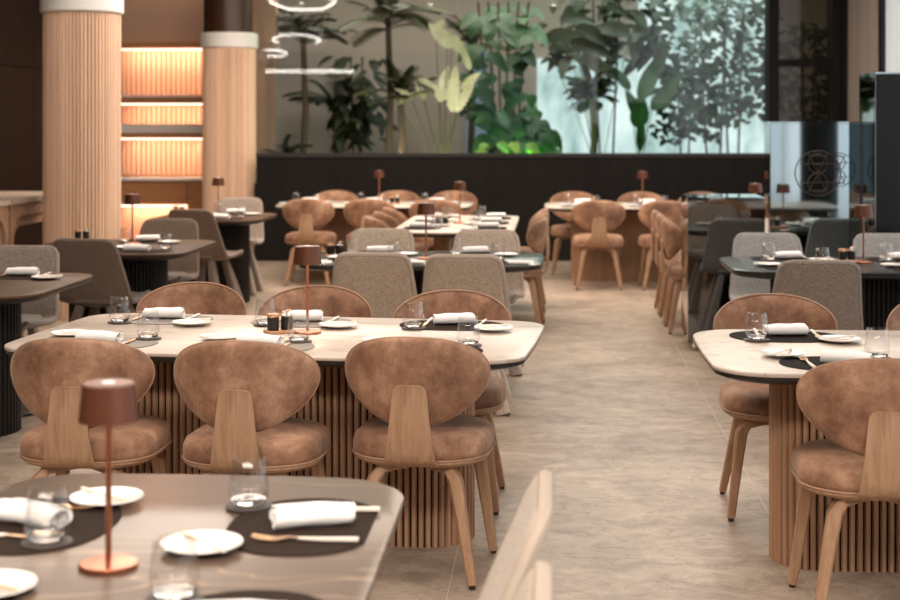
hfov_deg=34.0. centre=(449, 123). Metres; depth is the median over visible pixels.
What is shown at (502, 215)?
napkin
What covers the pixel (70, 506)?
fork
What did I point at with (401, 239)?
shell chair
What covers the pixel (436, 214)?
napkin
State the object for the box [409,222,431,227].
napkin
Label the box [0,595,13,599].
placemat
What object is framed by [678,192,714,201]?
dining chair
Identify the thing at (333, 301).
dining chair
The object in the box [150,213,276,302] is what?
dining table
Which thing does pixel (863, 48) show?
drape
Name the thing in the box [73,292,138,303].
seat cushion
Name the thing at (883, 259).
drinking glass
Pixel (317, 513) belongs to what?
napkin
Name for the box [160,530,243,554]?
plate
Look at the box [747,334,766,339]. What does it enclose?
drinking glass
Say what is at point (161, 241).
plate
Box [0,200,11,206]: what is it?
countertop
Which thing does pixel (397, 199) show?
spice jar
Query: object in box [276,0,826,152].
wall
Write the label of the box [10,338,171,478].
dining chair
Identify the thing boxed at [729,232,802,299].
shell chair
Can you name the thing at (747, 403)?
dining chair
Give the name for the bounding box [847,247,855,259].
spice jar
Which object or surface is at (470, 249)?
napkin
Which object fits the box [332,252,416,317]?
shell chair
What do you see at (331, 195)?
dining chair
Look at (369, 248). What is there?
napkin
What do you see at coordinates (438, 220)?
spice jar
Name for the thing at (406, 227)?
placemat
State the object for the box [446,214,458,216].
plate
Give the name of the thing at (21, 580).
plate
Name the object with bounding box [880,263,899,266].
plate
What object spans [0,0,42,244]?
wall
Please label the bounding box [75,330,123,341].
napkin
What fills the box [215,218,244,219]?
placemat
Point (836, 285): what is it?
shell chair
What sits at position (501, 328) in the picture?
plate
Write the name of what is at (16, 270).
napkin
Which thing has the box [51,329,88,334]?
butter knife
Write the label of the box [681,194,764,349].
glass partition
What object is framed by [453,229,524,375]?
shell chair
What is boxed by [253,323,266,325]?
coaster
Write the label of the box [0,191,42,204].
countertop
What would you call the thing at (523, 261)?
dining table
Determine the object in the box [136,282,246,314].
dining chair
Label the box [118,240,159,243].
placemat
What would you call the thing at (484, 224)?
napkin
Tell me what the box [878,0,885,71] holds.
wall
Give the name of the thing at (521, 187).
wall
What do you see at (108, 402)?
table lamp
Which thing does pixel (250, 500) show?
drinking glass
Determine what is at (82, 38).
column
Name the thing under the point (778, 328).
napkin
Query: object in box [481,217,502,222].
napkin
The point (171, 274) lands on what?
seat cushion
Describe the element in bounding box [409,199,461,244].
dining chair
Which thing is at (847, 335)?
butter knife
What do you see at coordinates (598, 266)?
dining table
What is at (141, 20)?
wall
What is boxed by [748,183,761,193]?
table lamp
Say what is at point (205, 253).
seat cushion
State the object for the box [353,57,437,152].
palm
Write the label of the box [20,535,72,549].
coaster
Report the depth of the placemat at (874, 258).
8.54 m
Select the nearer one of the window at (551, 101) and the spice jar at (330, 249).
the spice jar at (330, 249)
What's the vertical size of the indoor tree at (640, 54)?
2.560 m
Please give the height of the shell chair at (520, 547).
0.863 m
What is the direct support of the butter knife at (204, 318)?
on the plate at (189, 323)
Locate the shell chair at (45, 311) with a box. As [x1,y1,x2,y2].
[0,245,59,415]
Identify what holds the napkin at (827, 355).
on the placemat at (793, 362)
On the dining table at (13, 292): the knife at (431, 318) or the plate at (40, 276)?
the plate at (40, 276)
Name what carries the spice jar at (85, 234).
on the serving tray
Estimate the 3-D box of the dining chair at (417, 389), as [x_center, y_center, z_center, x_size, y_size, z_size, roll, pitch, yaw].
[-0.092,1.108,5.040,0.497,0.824,0.529,0,0,9]
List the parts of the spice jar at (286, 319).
lid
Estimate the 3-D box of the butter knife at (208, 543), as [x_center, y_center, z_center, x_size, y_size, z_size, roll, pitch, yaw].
[-0.456,0.771,2.720,0.014,0.006,0.160,0,0,-37]
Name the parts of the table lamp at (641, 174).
lamp shade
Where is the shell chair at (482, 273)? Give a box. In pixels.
[422,254,511,415]
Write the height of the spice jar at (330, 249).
0.062 m
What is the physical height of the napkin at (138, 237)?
0.044 m
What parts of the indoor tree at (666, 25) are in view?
stem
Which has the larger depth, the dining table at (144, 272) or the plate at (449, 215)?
the plate at (449, 215)
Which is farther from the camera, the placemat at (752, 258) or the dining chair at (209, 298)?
the placemat at (752, 258)
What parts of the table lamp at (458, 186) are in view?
lamp shade, stem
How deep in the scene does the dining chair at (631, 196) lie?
15.14 m
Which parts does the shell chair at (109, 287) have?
leg, leg, leg, leg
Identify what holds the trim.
attached to the wall at (266, 52)
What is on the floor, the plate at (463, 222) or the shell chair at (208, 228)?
the shell chair at (208, 228)
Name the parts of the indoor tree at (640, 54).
stem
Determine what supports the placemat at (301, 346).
on the dining table at (427, 519)
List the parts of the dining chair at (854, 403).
leg, seat, leg, backrest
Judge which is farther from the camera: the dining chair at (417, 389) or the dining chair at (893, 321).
the dining chair at (893, 321)
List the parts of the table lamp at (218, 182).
lamp shade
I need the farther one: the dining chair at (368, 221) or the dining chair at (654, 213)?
the dining chair at (654, 213)
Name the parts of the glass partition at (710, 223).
panel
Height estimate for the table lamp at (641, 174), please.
0.331 m
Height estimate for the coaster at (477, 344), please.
0.003 m
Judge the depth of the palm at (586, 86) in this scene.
17.57 m
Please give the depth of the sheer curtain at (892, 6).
14.38 m
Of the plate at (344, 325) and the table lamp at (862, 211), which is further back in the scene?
the table lamp at (862, 211)
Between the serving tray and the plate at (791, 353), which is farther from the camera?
the serving tray
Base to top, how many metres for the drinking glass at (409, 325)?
0.098 m
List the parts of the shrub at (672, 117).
stem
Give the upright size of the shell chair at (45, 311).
0.863 m
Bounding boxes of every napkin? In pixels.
[0,498,72,529]
[5,267,39,274]
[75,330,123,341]
[122,244,150,250]
[135,235,160,240]
[142,307,185,317]
[213,213,230,218]
[226,209,245,213]
[236,333,283,344]
[269,501,355,529]
[282,310,323,320]
[367,246,393,251]
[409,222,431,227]
[415,217,435,222]
[423,213,442,217]
[433,312,475,323]
[462,246,488,252]
[478,222,499,227]
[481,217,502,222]
[486,213,505,217]
[574,198,590,201]
[638,199,654,202]
[762,323,808,334]
[773,251,802,258]
[820,349,872,362]
[887,252,899,258]
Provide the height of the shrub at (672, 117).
1.452 m
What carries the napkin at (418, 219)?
on the placemat
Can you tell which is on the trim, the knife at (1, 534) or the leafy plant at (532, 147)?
the leafy plant at (532, 147)
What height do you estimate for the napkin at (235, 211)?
0.044 m
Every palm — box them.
[261,134,313,152]
[277,7,357,152]
[282,74,398,152]
[335,0,456,152]
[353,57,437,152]
[439,14,512,152]
[559,64,618,152]
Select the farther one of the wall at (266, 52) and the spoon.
the wall at (266, 52)
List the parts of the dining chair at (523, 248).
seat, backrest, leg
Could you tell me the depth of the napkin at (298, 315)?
5.83 m
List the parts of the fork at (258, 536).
handle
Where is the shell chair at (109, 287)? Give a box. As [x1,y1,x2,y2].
[52,238,150,321]
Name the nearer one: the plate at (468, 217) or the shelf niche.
the plate at (468, 217)
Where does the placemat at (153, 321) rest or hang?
on the dining table at (427, 519)
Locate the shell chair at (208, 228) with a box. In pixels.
[168,209,245,304]
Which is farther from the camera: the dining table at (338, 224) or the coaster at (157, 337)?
the dining table at (338, 224)
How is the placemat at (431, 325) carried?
on the dining table at (427, 519)
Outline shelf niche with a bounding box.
[121,42,201,238]
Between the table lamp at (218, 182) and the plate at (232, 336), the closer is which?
the plate at (232, 336)
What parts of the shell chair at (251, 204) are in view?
leg, leg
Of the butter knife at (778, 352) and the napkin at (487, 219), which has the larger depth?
the napkin at (487, 219)
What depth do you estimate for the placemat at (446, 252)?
8.93 m
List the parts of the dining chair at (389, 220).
backrest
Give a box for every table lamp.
[78,378,138,575]
[124,194,140,243]
[212,178,223,212]
[293,245,321,334]
[374,170,383,198]
[417,202,434,259]
[453,182,465,223]
[637,171,647,204]
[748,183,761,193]
[854,205,872,263]
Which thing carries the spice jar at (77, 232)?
on the serving tray
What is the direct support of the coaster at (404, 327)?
on the placemat at (431, 325)
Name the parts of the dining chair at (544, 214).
backrest, leg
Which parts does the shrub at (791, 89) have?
stem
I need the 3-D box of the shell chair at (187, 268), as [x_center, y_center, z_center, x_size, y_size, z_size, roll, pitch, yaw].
[-2.010,1.105,10.217,0.491,0.863,0.560,0,0,4]
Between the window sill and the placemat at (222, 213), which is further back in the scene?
the window sill
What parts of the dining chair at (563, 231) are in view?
leg, seat, leg, backrest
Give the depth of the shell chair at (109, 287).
8.72 m
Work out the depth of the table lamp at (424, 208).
8.56 m
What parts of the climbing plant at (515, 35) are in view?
stem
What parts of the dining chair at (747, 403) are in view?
leg, seat, leg, backrest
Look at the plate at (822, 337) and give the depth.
5.33 m
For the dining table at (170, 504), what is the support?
on the floor
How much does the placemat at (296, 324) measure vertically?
0.003 m
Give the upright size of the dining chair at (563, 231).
0.824 m
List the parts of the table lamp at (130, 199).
stem, lamp shade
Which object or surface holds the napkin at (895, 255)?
on the placemat at (874, 258)
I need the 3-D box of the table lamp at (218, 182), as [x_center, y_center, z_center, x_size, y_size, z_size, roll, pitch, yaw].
[-1.985,0.624,12.589,0.106,0.331,0.106,0,0,4]
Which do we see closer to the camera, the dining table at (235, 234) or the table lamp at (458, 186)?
the table lamp at (458, 186)
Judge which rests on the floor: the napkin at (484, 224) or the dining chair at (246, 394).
the dining chair at (246, 394)
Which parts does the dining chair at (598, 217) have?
leg, leg, seat, backrest, leg, leg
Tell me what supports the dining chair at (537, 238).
on the floor
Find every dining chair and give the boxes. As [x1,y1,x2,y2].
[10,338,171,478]
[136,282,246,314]
[173,340,330,476]
[258,285,372,317]
[282,198,336,285]
[314,190,357,200]
[343,199,395,243]
[345,336,496,589]
[363,216,389,227]
[373,211,419,250]
[375,190,419,200]
[381,207,433,250]
[393,289,510,514]
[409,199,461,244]
[432,190,477,214]
[520,208,549,303]
[523,217,548,323]
[528,212,549,313]
[549,191,596,274]
[572,200,625,289]
[617,191,663,201]
[638,200,680,289]
[650,210,680,314]
[655,214,680,323]
[660,218,680,333]
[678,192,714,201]
[713,293,837,521]
[788,358,899,599]
[886,304,899,330]
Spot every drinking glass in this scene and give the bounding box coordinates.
[27,529,66,543]
[111,317,128,321]
[139,333,157,337]
[152,584,195,599]
[231,494,265,506]
[257,320,266,323]
[289,336,308,340]
[404,323,422,327]
[458,339,477,344]
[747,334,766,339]
[763,257,774,259]
[869,352,887,357]
[880,258,892,260]
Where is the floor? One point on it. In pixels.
(628, 422)
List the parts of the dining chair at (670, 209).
leg, seat, leg, backrest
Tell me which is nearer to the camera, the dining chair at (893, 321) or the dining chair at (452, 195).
the dining chair at (893, 321)
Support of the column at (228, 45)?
on the floor
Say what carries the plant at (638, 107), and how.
on the trim
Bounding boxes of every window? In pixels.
[466,50,486,152]
[537,0,764,152]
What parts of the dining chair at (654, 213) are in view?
backrest, leg, leg, seat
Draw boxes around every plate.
[0,569,37,596]
[31,274,61,278]
[51,329,83,336]
[69,486,143,505]
[157,240,179,242]
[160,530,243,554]
[172,318,210,325]
[201,332,237,339]
[319,321,357,327]
[362,336,398,340]
[399,252,417,255]
[432,224,450,225]
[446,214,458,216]
[459,227,477,229]
[463,222,481,223]
[468,217,485,218]
[474,324,513,330]
[493,252,517,255]
[753,262,780,265]
[759,348,804,356]
[808,257,834,259]
[817,335,860,342]
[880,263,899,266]
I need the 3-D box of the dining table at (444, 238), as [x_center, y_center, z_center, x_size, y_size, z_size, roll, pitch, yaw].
[0.080,1.155,11.723,0.913,0.730,2.041,0,0,4]
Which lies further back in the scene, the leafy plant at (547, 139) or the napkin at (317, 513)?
the leafy plant at (547, 139)
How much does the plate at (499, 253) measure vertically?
0.013 m
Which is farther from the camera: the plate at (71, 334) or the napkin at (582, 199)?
the napkin at (582, 199)
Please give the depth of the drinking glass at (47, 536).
2.75 m
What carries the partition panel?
on the floor
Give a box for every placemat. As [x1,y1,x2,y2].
[0,273,55,278]
[0,497,121,555]
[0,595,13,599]
[69,337,157,347]
[115,314,213,324]
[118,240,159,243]
[118,249,169,252]
[203,590,320,599]
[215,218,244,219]
[222,213,246,214]
[226,498,377,556]
[251,317,352,327]
[282,340,314,350]
[399,320,501,330]
[404,226,436,229]
[443,252,498,255]
[477,227,506,229]
[729,331,835,342]
[751,257,812,260]
[764,266,777,269]
[779,356,825,369]
[867,257,899,261]
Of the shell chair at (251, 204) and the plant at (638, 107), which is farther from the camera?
the plant at (638, 107)
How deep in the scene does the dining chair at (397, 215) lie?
12.23 m
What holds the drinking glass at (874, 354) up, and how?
on the coaster
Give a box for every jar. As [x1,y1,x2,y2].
[74,229,81,237]
[82,228,88,237]
[267,313,278,330]
[281,310,292,329]
[327,243,333,253]
[336,243,342,253]
[395,195,399,202]
[436,216,441,223]
[443,216,447,223]
[838,249,846,259]
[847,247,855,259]
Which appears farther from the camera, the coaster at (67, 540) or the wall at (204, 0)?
the wall at (204, 0)
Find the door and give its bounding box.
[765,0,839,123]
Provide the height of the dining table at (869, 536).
0.730 m
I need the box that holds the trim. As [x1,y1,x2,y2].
[254,183,255,258]
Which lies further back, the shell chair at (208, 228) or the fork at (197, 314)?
the shell chair at (208, 228)
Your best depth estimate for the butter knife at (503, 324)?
5.61 m
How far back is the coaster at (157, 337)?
5.37 m
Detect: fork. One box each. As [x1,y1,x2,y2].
[55,503,98,508]
[186,313,199,318]
[251,533,358,541]
[799,356,815,367]
[810,329,819,336]
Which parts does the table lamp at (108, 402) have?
stem, lamp shade, lamp shade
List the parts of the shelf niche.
recess panel, shelf, shelf, panel, cabinet door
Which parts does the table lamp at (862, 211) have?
stem, lamp shade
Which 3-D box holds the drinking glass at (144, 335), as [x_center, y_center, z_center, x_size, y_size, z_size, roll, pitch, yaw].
[-1.106,0.734,5.388,0.085,0.098,0.085,0,0,38]
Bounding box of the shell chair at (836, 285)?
[772,260,863,329]
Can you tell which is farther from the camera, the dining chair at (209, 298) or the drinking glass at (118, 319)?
the dining chair at (209, 298)
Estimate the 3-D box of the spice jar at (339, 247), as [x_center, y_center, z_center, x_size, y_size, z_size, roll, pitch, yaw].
[-0.661,0.741,8.793,0.045,0.074,0.045,0,0,-8]
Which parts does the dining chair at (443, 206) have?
seat, backrest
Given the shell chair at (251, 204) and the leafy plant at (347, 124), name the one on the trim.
the leafy plant at (347, 124)
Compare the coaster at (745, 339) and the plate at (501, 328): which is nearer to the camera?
the coaster at (745, 339)
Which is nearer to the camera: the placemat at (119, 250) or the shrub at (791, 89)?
the placemat at (119, 250)
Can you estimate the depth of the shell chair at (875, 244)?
9.03 m
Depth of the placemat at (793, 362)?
4.85 m
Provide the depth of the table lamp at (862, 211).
8.32 m
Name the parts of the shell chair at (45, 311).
leg, leg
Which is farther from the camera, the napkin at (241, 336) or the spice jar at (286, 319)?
the spice jar at (286, 319)
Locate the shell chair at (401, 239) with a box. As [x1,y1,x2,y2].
[347,228,414,250]
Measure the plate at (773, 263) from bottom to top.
0.013 m
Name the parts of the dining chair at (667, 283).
backrest, leg, leg, seat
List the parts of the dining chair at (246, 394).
leg, backrest, seat, leg, leg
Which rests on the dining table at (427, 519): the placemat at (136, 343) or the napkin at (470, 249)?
the placemat at (136, 343)
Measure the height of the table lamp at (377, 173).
0.331 m
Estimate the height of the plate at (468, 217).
0.013 m
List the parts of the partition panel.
panel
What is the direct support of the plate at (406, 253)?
on the dining table at (523, 261)
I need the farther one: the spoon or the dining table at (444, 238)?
the dining table at (444, 238)
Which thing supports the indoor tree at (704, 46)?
on the trim
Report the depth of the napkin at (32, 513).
2.87 m
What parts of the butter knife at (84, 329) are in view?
handle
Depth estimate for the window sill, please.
16.28 m
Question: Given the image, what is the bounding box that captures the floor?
[0,261,899,599]
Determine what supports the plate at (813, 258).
on the dining table at (880, 283)
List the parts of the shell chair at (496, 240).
leg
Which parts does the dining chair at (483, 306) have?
backrest, leg, seat, leg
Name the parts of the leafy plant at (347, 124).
stem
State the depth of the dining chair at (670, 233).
10.69 m
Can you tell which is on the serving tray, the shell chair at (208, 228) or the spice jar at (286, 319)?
the spice jar at (286, 319)
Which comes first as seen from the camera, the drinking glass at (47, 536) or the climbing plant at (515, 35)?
the drinking glass at (47, 536)
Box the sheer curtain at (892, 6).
[886,0,899,71]
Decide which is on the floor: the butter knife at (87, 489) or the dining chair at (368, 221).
the dining chair at (368, 221)
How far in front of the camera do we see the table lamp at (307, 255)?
5.52 m
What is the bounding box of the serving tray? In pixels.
[263,328,295,334]
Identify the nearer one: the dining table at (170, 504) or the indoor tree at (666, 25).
the dining table at (170, 504)
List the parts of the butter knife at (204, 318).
handle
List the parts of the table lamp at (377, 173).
lamp shade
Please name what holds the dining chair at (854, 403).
on the floor
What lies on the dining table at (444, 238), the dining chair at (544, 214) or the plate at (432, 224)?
the plate at (432, 224)
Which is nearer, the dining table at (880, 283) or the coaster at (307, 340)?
the coaster at (307, 340)
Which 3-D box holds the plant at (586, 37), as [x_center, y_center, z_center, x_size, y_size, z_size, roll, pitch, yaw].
[1.685,-0.357,18.008,1.053,2.058,0.268,0,0,0]
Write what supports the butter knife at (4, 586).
on the plate at (21, 580)
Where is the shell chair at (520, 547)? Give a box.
[478,470,553,599]
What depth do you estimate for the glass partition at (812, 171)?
9.81 m
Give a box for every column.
[40,0,123,318]
[200,0,257,252]
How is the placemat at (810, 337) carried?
on the dining table at (869, 536)
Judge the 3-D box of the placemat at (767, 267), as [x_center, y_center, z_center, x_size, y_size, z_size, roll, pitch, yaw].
[1.926,0.788,8.035,0.410,0.003,0.280,0,0,4]
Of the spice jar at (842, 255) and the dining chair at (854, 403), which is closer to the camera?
the dining chair at (854, 403)
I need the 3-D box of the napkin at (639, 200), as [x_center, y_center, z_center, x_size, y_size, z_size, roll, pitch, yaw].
[1.952,0.765,14.593,0.164,0.044,0.073,0,0,-8]
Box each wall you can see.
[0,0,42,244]
[121,0,277,42]
[121,43,275,176]
[204,0,205,32]
[256,0,847,260]
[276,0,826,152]
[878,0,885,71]
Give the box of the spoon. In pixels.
[270,309,290,318]
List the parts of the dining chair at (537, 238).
seat, leg, backrest, leg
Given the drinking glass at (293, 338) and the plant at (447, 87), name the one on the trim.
the plant at (447, 87)
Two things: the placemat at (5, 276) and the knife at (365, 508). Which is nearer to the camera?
the knife at (365, 508)
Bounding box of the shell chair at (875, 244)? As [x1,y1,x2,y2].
[852,233,899,256]
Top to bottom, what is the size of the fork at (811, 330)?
0.009 m
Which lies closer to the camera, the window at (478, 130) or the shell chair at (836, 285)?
the shell chair at (836, 285)
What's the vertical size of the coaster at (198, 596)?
0.003 m
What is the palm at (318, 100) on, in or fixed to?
on the trim
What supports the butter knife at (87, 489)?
on the plate at (82, 497)
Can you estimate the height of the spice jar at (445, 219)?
0.074 m
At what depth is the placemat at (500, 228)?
11.07 m
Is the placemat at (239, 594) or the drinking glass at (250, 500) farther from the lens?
the drinking glass at (250, 500)
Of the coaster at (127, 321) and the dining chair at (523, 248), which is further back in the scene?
the dining chair at (523, 248)
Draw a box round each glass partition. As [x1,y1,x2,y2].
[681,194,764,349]
[764,122,859,256]
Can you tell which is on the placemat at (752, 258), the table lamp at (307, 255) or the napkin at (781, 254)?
the napkin at (781, 254)
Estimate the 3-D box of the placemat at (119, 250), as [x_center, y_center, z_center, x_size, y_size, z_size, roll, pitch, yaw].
[-1.937,0.788,9.132,0.410,0.003,0.280,0,0,18]
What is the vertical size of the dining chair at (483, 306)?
0.824 m
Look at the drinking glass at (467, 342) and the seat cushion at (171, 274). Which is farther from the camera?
the seat cushion at (171, 274)
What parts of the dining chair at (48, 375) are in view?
leg, leg, backrest, seat, leg, leg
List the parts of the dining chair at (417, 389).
leg, leg, backrest, seat, leg, leg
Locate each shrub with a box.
[649,64,720,152]
[779,22,826,123]
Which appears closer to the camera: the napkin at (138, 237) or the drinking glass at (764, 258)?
the drinking glass at (764, 258)
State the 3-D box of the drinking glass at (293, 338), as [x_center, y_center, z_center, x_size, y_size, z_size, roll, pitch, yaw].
[-0.546,0.734,5.314,0.085,0.098,0.085,0,0,-33]
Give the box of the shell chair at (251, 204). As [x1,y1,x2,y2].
[216,197,264,295]
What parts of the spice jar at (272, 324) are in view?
lid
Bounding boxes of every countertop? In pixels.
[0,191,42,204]
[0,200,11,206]
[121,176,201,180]
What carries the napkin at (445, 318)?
on the placemat at (431, 325)
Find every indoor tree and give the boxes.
[538,0,677,152]
[646,0,784,152]
[680,2,785,152]
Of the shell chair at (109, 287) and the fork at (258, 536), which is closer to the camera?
the fork at (258, 536)
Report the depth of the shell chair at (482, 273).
7.64 m
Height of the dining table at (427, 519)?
0.730 m
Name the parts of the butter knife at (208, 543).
blade, handle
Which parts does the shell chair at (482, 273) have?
leg, leg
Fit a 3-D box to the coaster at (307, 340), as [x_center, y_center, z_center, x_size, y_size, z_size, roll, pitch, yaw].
[-0.546,0.785,5.314,0.096,0.003,0.096,0,0,4]
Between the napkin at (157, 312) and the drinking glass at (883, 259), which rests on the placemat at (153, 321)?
the napkin at (157, 312)
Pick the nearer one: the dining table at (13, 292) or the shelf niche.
the dining table at (13, 292)
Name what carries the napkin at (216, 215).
on the placemat at (215, 218)
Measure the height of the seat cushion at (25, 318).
0.040 m
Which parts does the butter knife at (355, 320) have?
handle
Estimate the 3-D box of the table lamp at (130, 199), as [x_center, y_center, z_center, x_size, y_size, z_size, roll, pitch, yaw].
[-2.089,0.624,9.670,0.106,0.331,0.106,0,0,4]
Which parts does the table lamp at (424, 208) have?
stem, lamp shade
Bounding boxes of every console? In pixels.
[0,191,42,244]
[0,200,11,244]
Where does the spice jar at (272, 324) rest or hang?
on the serving tray
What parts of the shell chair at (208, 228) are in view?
leg, leg, leg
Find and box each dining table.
[0,272,92,436]
[0,473,403,599]
[4,313,543,547]
[42,239,215,320]
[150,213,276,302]
[276,201,473,278]
[299,251,542,370]
[396,215,518,250]
[545,202,659,281]
[693,329,899,572]
[719,256,899,329]
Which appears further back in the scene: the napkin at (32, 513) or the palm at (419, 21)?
the palm at (419, 21)
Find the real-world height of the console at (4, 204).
0.940 m
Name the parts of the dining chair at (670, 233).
leg, backrest, seat, leg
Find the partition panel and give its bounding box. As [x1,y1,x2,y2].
[859,72,899,233]
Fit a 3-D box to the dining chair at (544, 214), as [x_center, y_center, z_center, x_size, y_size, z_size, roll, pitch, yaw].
[0.522,1.108,11.626,0.529,0.824,0.497,0,0,7]
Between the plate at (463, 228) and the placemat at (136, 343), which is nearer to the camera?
the placemat at (136, 343)
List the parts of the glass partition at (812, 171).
panel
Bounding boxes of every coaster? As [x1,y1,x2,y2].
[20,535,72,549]
[107,320,131,323]
[136,336,161,339]
[145,591,203,599]
[225,501,271,511]
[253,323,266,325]
[285,339,311,342]
[401,326,425,329]
[469,343,481,346]
[743,338,769,341]
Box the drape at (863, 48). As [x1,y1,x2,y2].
[848,0,878,123]
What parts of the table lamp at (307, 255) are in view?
stem, lamp shade, lamp shade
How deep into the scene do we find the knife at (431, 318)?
5.82 m
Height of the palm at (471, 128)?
2.100 m
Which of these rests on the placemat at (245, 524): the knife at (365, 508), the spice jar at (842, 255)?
the knife at (365, 508)
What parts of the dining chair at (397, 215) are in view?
backrest, seat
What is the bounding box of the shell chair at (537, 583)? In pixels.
[512,561,553,599]
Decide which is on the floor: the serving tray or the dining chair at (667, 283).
the dining chair at (667, 283)
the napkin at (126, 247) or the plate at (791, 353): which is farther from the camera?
the napkin at (126, 247)
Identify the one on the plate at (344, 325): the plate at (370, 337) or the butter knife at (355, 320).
the butter knife at (355, 320)
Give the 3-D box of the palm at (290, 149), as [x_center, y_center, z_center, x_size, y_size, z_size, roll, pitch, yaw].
[-1.964,0.399,17.618,0.626,0.562,0.542,0,0,-16]
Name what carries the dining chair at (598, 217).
on the floor
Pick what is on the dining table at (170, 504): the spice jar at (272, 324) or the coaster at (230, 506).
the coaster at (230, 506)
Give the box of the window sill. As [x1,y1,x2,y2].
[256,153,763,156]
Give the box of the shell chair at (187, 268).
[139,218,199,284]
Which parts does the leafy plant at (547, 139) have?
stem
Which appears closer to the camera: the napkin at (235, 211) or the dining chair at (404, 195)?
the napkin at (235, 211)
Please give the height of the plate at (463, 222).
0.013 m
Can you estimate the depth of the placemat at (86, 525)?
2.86 m
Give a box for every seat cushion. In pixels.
[21,314,42,322]
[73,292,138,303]
[168,271,187,277]
[199,250,233,257]
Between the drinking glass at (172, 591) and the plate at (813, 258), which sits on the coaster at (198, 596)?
the drinking glass at (172, 591)
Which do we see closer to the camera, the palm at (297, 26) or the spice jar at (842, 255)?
the spice jar at (842, 255)
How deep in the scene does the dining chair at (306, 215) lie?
13.77 m
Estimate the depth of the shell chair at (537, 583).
2.21 m
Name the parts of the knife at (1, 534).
blade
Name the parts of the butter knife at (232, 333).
handle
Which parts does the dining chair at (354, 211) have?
seat, backrest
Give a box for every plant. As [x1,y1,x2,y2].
[317,56,386,152]
[395,19,480,152]
[457,2,548,138]
[473,109,562,152]
[475,141,539,152]
[546,11,630,152]
[611,38,682,152]
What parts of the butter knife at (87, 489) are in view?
handle, blade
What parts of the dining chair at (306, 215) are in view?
leg, leg, backrest, seat, leg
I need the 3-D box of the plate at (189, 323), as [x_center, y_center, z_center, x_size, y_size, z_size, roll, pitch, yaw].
[-1.013,0.779,5.767,0.153,0.013,0.153,0,0,4]
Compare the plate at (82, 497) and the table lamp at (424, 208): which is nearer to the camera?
the plate at (82, 497)
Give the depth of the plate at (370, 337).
5.35 m
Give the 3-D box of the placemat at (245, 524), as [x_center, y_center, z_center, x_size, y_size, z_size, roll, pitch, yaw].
[-0.294,0.788,2.888,0.280,0.003,0.410,0,0,4]
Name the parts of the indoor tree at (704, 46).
stem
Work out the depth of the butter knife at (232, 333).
5.36 m
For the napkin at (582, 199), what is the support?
on the placemat
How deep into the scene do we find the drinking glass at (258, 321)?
5.74 m
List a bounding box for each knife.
[0,533,26,537]
[0,583,18,590]
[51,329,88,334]
[80,486,129,500]
[175,318,210,322]
[182,531,225,552]
[200,333,238,337]
[323,320,356,324]
[355,506,379,511]
[423,317,433,325]
[480,324,510,327]
[770,349,790,355]
[826,335,855,338]
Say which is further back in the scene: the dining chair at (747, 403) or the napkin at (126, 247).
the napkin at (126, 247)
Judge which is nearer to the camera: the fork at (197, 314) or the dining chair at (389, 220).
the fork at (197, 314)

